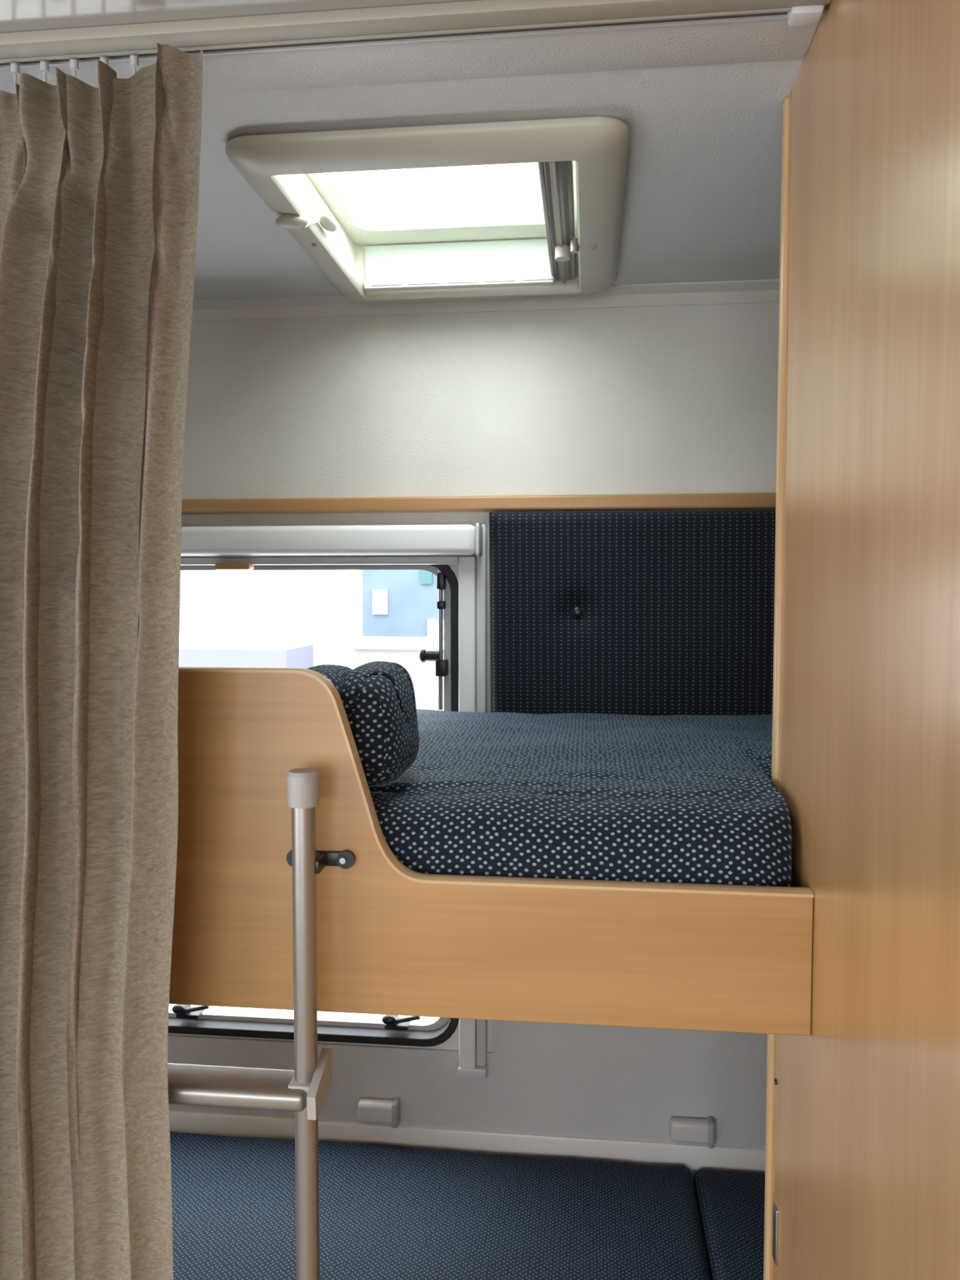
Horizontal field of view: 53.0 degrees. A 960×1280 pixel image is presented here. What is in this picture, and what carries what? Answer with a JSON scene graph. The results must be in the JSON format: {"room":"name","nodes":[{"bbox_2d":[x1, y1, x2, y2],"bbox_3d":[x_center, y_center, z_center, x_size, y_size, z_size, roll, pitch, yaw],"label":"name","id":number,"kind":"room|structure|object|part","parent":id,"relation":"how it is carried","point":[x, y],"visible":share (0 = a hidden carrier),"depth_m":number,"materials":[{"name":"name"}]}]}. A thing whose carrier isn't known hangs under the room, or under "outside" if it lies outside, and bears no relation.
{"room":"camper van interior","nodes":[
{"label":"camper van interior","id":0,"kind":"room"},
{"bbox_2d":[167,1034,491,1131],"bbox_3d":[-0.615,0.821,1.822,1.281,0.150,0.006,0,3,6],"label":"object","id":1,"kind":"object","parent":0,"point":[428,1087],"depth_m":1.77,"materials":[{"name":"grey plastic"}]},
{"bbox_2d":[178,162,542,669],"bbox_3d":[-0.839,-1.821,10.378,14.000,6.450,3.400,0,3,6],"label":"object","id":2,"kind":"object","parent":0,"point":[322,609],"visible":0.02,"depth_m":8.81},
{"bbox_2d":[362,569,444,636],"bbox_3d":[-0.672,-0.694,8.655,0.770,1.320,0.100,0,3,6],"label":"facade","id":3,"kind":"object","parent":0,"point":[411,602],"depth_m":8.63,"materials":[{"name":"blue paint"}]},
{"bbox_2d":[372,589,387,613],"bbox_3d":[-0.898,-0.342,8.633,0.130,0.220,0.030,0,3,6],"label":"window","id":4,"kind":"structure","parent":3,"relation":"in","point":[380,597],"depth_m":8.62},
{"bbox_2d":[421,569,432,583],"bbox_3d":[-0.475,-0.574,8.573,0.100,0.150,0.030,0,3,6],"label":"sign","id":5,"kind":"object","parent":3,"relation":"in","point":[426,576],"depth_m":8.56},
{"bbox_2d":[0,0,825,299],"bbox_3d":[-0.174,-0.530,-0.008,2.550,0.030,3.400,0,3,6],"label":"ceiling","id":6,"kind":"structure","parent":0,"point":[703,185],"depth_m":1.08,"materials":[{"name":"plastic"}]},
{"bbox_2d":[0,4,824,68],"bbox_3d":[-0.521,-0.556,0.932,1.650,0.018,0.023,0,3,6],"label":"rail","id":7,"kind":"object","parent":6,"relation":"attached to","point":[802,15],"depth_m":0.88,"materials":[{"name":"white metal"}]},
{"bbox_2d":[0,42,202,1279],"bbox_3d":[-0.646,0.412,0.939,0.784,1.939,0.122,0,3,6],"label":"curtain","id":8,"kind":"object","parent":7,"relation":"hanging from","point":[100,185],"visible":1,"depth_m":0.87,"materials":[{"name":"fabric"}]},
{"bbox_2d":[0,8,824,95],"bbox_3d":[-0.513,-0.566,0.983,1.655,0.003,0.080,0,3,6],"label":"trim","id":9,"kind":"structure","parent":6,"relation":"attached to","point":[764,40],"depth_m":0.93,"materials":[{"name":"plastic"}]},
{"bbox_2d":[0,0,831,58],"bbox_3d":[-0.521,-0.557,0.910,1.655,0.012,0.024,0,3,6],"label":"trim","id":10,"kind":"structure","parent":6,"relation":"attached to","point":[480,13],"depth_m":0.86,"materials":[{"name":"beige plastic"}]},
{"bbox_2d":[225,116,629,301],"bbox_3d":[-0.036,-0.610,1.341,0.464,0.133,0.576,0,3,6],"label":"skylight","id":11,"kind":"object","parent":6,"relation":"attached to","point":[569,243],"visible":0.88,"depth_m":1.33,"materials":[{"name":"beige plastic"}]},
{"bbox_3d":[-0.246,-0.548,1.258,0.044,0.018,0.026,0,3,6],"label":"knob","id":12,"kind":"part","parent":11,"relation":"part of","materials":[{"name":"beige plastic"}]},
{"bbox_3d":[-0.229,-0.560,1.286,0.012,0.033,0.046,1,3,18],"label":"knob stem","id":13,"kind":"part","parent":11,"relation":"part of","materials":[{"name":"white plastic"}]},
{"bbox_3d":[-0.043,-0.656,1.336,0.450,0.030,0.570,0,3,6],"label":"dome frame","id":14,"kind":"part","parent":11,"relation":"part of","materials":[{"name":"white plastic"}]},
{"bbox_2d":[364,239,551,281],"bbox_3d":[-0.036,-0.620,1.578,0.310,0.060,0.004,0,3,6],"label":"blind","id":15,"kind":"object","parent":11,"relation":"hanging from","point":[410,259],"depth_m":1.58,"materials":[{"name":"white"}]},
{"bbox_3d":[0.121,-0.567,1.408,0.022,0.018,0.022,0,3,6],"label":"knob","id":16,"kind":"part","parent":11,"relation":"part of","materials":[{"name":"beige plastic"}]},
{"bbox_2d":[427,619,444,636],"bbox_3d":[-0.381,-0.104,8.582,0.170,0.150,0.040,0,3,6],"label":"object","id":17,"kind":"object","parent":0,"point":[433,624],"depth_m":8.56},
{"bbox_2d":[168,302,778,1183],"bbox_3d":[0.018,0.342,1.746,2.650,2.055,0.046,0,3,6],"label":"wall","id":18,"kind":"structure","parent":0,"point":[677,399],"depth_m":1.70,"materials":[{"name":"plastic"}]},
{"bbox_2d":[176,573,448,1030],"bbox_3d":[-0.481,0.295,1.790,0.852,0.836,0.046,0,3,6],"label":"window","id":19,"kind":"structure","parent":18,"relation":"in","point":[441,665],"depth_m":1.72,"materials":[{"name":"black plastic"}]},
{"bbox_2d":[176,1004,191,1017],"bbox_3d":[-0.559,0.696,1.812,0.020,0.020,0.024,0,3,6],"label":"boss","id":20,"kind":"object","parent":19,"relation":"attached to","point":[182,1015],"visible":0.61,"depth_m":1.80,"materials":[{"name":"black plastic"}]},
{"bbox_2d":[184,1005,209,1013],"bbox_3d":[-0.529,0.690,1.800,0.047,0.018,0.008,0,3,4],"label":"lever","id":21,"kind":"object","parent":20,"relation":"attached to","point":[199,1007],"visible":0.86,"depth_m":1.80,"materials":[{"name":"black plastic"}]},
{"bbox_2d":[171,1004,185,1013],"bbox_3d":[-0.564,0.691,1.800,0.026,0.018,0.016,0,3,6],"label":"latch tip","id":22,"kind":"object","parent":21,"relation":"attached to","point":[177,1008],"visible":0.97,"depth_m":1.79,"materials":[{"name":"black plastic"}]},
{"bbox_2d":[180,522,487,1079],"bbox_3d":[-0.548,0.290,1.754,1.124,0.993,0.058,0,3,6],"label":"roller blind","id":23,"kind":"object","parent":19,"relation":"attached to","point":[430,541],"visible":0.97,"depth_m":1.69,"materials":[{"name":"white plastic"}]},
{"bbox_2d":[386,1014,399,1028],"bbox_3d":[-0.161,0.698,1.768,0.020,0.020,0.024,0,3,6],"label":"boss","id":24,"kind":"object","parent":19,"relation":"attached to","point":[393,1024],"visible":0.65,"depth_m":1.76,"materials":[{"name":"black plastic"}]},
{"bbox_2d":[395,1016,420,1023],"bbox_3d":[-0.132,0.692,1.755,0.047,0.018,0.008,0,3,4],"label":"lever","id":25,"kind":"object","parent":24,"relation":"attached to","point":[409,1018],"visible":0.87,"depth_m":1.75,"materials":[{"name":"black plastic"}]},
{"bbox_2d":[382,1014,395,1024],"bbox_3d":[-0.167,0.693,1.756,0.026,0.018,0.016,0,3,6],"label":"latch tip","id":26,"kind":"object","parent":25,"relation":"attached to","point":[387,1019],"visible":0.94,"depth_m":1.75,"materials":[{"name":"black plastic"}]},
{"bbox_2d":[418,648,426,662],"bbox_3d":[-0.101,0.028,1.720,0.016,0.026,0.026,0,3,6],"label":"handle","id":27,"kind":"object","parent":19,"relation":"attached to","point":[422,652],"depth_m":1.71,"materials":[{"name":"black plastic"}]},
{"bbox_3d":[-0.085,0.028,1.718,0.026,0.020,0.020,0,3,6],"label":"stay knob","id":28,"kind":"part","parent":19,"relation":"part of","materials":[{"name":"black plastic"}]},
{"bbox_3d":[-0.071,0.087,1.724,0.008,0.075,0.008,0,3,6],"label":"stay arm","id":29,"kind":"part","parent":19,"relation":"part of","materials":[{"name":"silver metal"}]},
{"bbox_2d":[438,569,443,659],"bbox_3d":[-0.070,-0.035,1.723,0.008,0.180,0.008,0,3,6],"label":"stay bar","id":30,"kind":"object","parent":19,"relation":"attached to","point":[440,591],"visible":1,"depth_m":1.72,"materials":[{"name":"grey metal"}]},
{"bbox_2d":[436,600,446,608],"bbox_3d":[-0.069,-0.063,1.724,0.014,0.015,0.026,0,3,6],"label":"window stay knob","id":31,"kind":"object","parent":30,"relation":"attached to","point":[440,604],"visible":1,"depth_m":1.71,"materials":[{"name":"black plastic"}]},
{"bbox_2d":[168,555,458,1046],"bbox_3d":[-0.533,0.294,1.802,1.002,0.895,0.040,0,3,6],"label":"window frame","id":32,"kind":"structure","parent":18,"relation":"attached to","point":[175,1025],"depth_m":1.78,"materials":[{"name":"black"}]},
{"bbox_3d":[-0.531,0.293,1.819,0.972,0.865,0.006,0,3,6],"label":"acrylic edge","id":33,"kind":"part","parent":32,"relation":"part of","materials":[{"name":"black plastic"}]},
{"bbox_2d":[357,1097,399,1128],"bbox_3d":[-0.186,0.863,1.759,0.077,0.046,0.027,0,3,6],"label":"clip","id":34,"kind":"object","parent":18,"relation":"attached to","point":[369,1110],"depth_m":1.75,"materials":[{"name":"grey plastic"}]},
{"bbox_2d":[168,1111,765,1173],"bbox_3d":[0.015,0.917,1.753,2.550,0.045,0.012,0,3,6],"label":"trim","id":35,"kind":"structure","parent":18,"relation":"attached to","point":[689,1156],"depth_m":1.75,"materials":[{"name":"white plastic"}]},
{"bbox_2d":[181,493,776,514],"bbox_3d":[0.014,-0.238,1.685,2.550,0.026,0.028,0,3,6],"label":"trim","id":36,"kind":"structure","parent":18,"relation":"attached to","point":[711,500],"depth_m":1.67,"materials":[{"name":"brown wood"}]},
{"bbox_2d":[191,279,779,321],"bbox_3d":[0.014,-0.588,1.667,2.550,0.030,0.028,0,3,6],"label":"trim","id":37,"kind":"structure","parent":18,"relation":"attached to","point":[744,291],"depth_m":1.67,"materials":[{"name":"plastic"}]},
{"bbox_2d":[168,666,813,1035],"bbox_3d":[-0.025,0.173,1.310,2.500,0.332,0.808,0,3,6],"label":"bunk bed","id":38,"kind":"object","parent":18,"relation":"attached to","point":[394,939],"visible":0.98,"depth_m":0.91,"materials":[{"name":"brown wood"}]},
{"bbox_2d":[368,709,791,887],"bbox_3d":[-0.027,0.204,1.293,2.460,0.141,0.724,0,3,6],"label":"mattress","id":39,"kind":"object","parent":38,"relation":"on","point":[656,798],"visible":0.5,"depth_m":0.96,"materials":[{"name":"blue fabric"}]},
{"bbox_2d":[307,664,352,696],"bbox_3d":[-0.172,0.091,1.034,0.084,0.126,0.167,0,3,6],"label":"pillow","id":40,"kind":"object","parent":39,"relation":"on","point":[335,673],"visible":0.17,"depth_m":1.01,"materials":[{"name":"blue fabric"}]},
{"bbox_2d":[340,661,419,786],"bbox_3d":[-0.109,0.088,1.045,0.076,0.126,0.176,0,3,6],"label":"pillow","id":41,"kind":"object","parent":39,"relation":"on","point":[378,698],"visible":0.87,"depth_m":0.98,"materials":[{"name":"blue fabric"}]},
{"bbox_2d":[488,509,775,715],"bbox_3d":[0.458,-0.002,1.619,0.891,0.434,0.047,0,3,6],"label":"padded backrest","id":42,"kind":"object","parent":18,"relation":"attached to","point":[656,612],"visible":0.48,"depth_m":1.62,"materials":[{"name":"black fabric"}]},
{"bbox_2d":[669,1115,715,1148],"bbox_3d":[0.374,0.866,1.697,0.077,0.046,0.027,0,3,6],"label":"clip","id":43,"kind":"object","parent":18,"relation":"attached to","point":[682,1130],"depth_m":1.69,"materials":[{"name":"grey plastic"}]},
{"bbox_3d":[-0.174,1.477,0.097,2.630,0.040,3.480,0,3,6],"label":"floor","id":44,"kind":"structure","parent":0,"visible":0},
{"bbox_2d":[167,768,355,1279],"bbox_3d":[-0.354,0.765,0.939,0.466,1.294,0.065,0,3,6],"label":"ladder","id":45,"kind":"object","parent":44,"relation":"on","point":[304,1090],"visible":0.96,"depth_m":0.89,"materials":[{"name":"silver metal"}]},
{"bbox_3d":[-0.150,0.209,0.902,0.006,0.012,0.031,0,3,6],"label":"clip arm","id":46,"kind":"part","parent":45,"relation":"part of","materials":[{"name":"black plastic"}]},
{"bbox_2d":[763,0,959,1279],"bbox_3d":[0.674,0.461,0.240,0.889,1.975,1.578,0,3,6],"label":"wardrobe","id":47,"kind":"object","parent":44,"relation":"on","point":[862,1162],"visible":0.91,"depth_m":0.70,"materials":[{"name":"brown wood"}]},
{"bbox_3d":[0.317,0.637,1.033,0.003,0.060,0.018,0,3,6],"label":"strike plate","id":48,"kind":"part","parent":47,"relation":"part of","materials":[{"name":"silver metal"}]},
{"bbox_3d":[0.331,0.418,1.062,0.025,1.974,0.018,0,3,6],"label":"edge trim","id":49,"kind":"part","parent":47,"relation":"part of","materials":[{"name":"brown wood"}]},
{"bbox_3d":[-0.033,1.227,1.386,2.520,0.324,0.755,0,3,6],"label":"bed","id":50,"kind":"object","parent":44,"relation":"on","visible":0},
{"bbox_2d":[169,1131,711,1279],"bbox_3d":[-0.471,0.998,1.428,1.618,0.124,0.749,0,3,6],"label":"mattress","id":51,"kind":"object","parent":50,"relation":"on","point":[387,1211],"visible":0.69,"depth_m":1.55,"materials":[{"name":"blue fabric"}]},
{"bbox_2d":[693,1168,764,1279],"bbox_3d":[0.787,1.003,1.369,0.888,0.121,0.583,0,3,6],"label":"cushion","id":52,"kind":"object","parent":50,"relation":"on","point":[731,1205],"visible":0.24,"depth_m":1.55,"materials":[{"name":"blue fabric"}]},
{"label":"outside","id":53,"kind":"structure","parent":0,"visible":0},
{"bbox_2d":[168,1004,439,1024],"bbox_3d":[2.358,0.872,21.093,60.000,0.050,37.700,0,3,6],"label":"ground","id":54,"kind":"structure","parent":53,"point":[213,1010],"depth_m":4.42,"materials":[{"name":"white"}]},
{"bbox_2d":[178,644,313,668],"bbox_3d":[-2.704,0.798,7.701,2.620,1.500,0.700,0,3,6],"label":"shed","id":55,"kind":"object","parent":54,"relation":"on","point":[252,655],"visible":0.14,"depth_m":7.25,"materials":[{"name":"white"}]},
{"bbox_2d":[354,648,444,711],"bbox_3d":[-0.519,0.805,7.759,0.950,1.480,0.200,0,3,6],"label":"masonry","id":56,"kind":"object","parent":54,"relation":"on","point":[424,680],"visible":0.07,"depth_m":7.63,"materials":[{"name":"grey"}]},
{"bbox_2d":[351,640,444,649],"bbox_3d":[-0.519,0.041,7.719,0.990,0.050,0.280,0,3,6],"label":"coping","id":57,"kind":"object","parent":56,"relation":"on","point":[427,645],"visible":0.64,"depth_m":7.60,"materials":[{"name":"white"}]}
]}

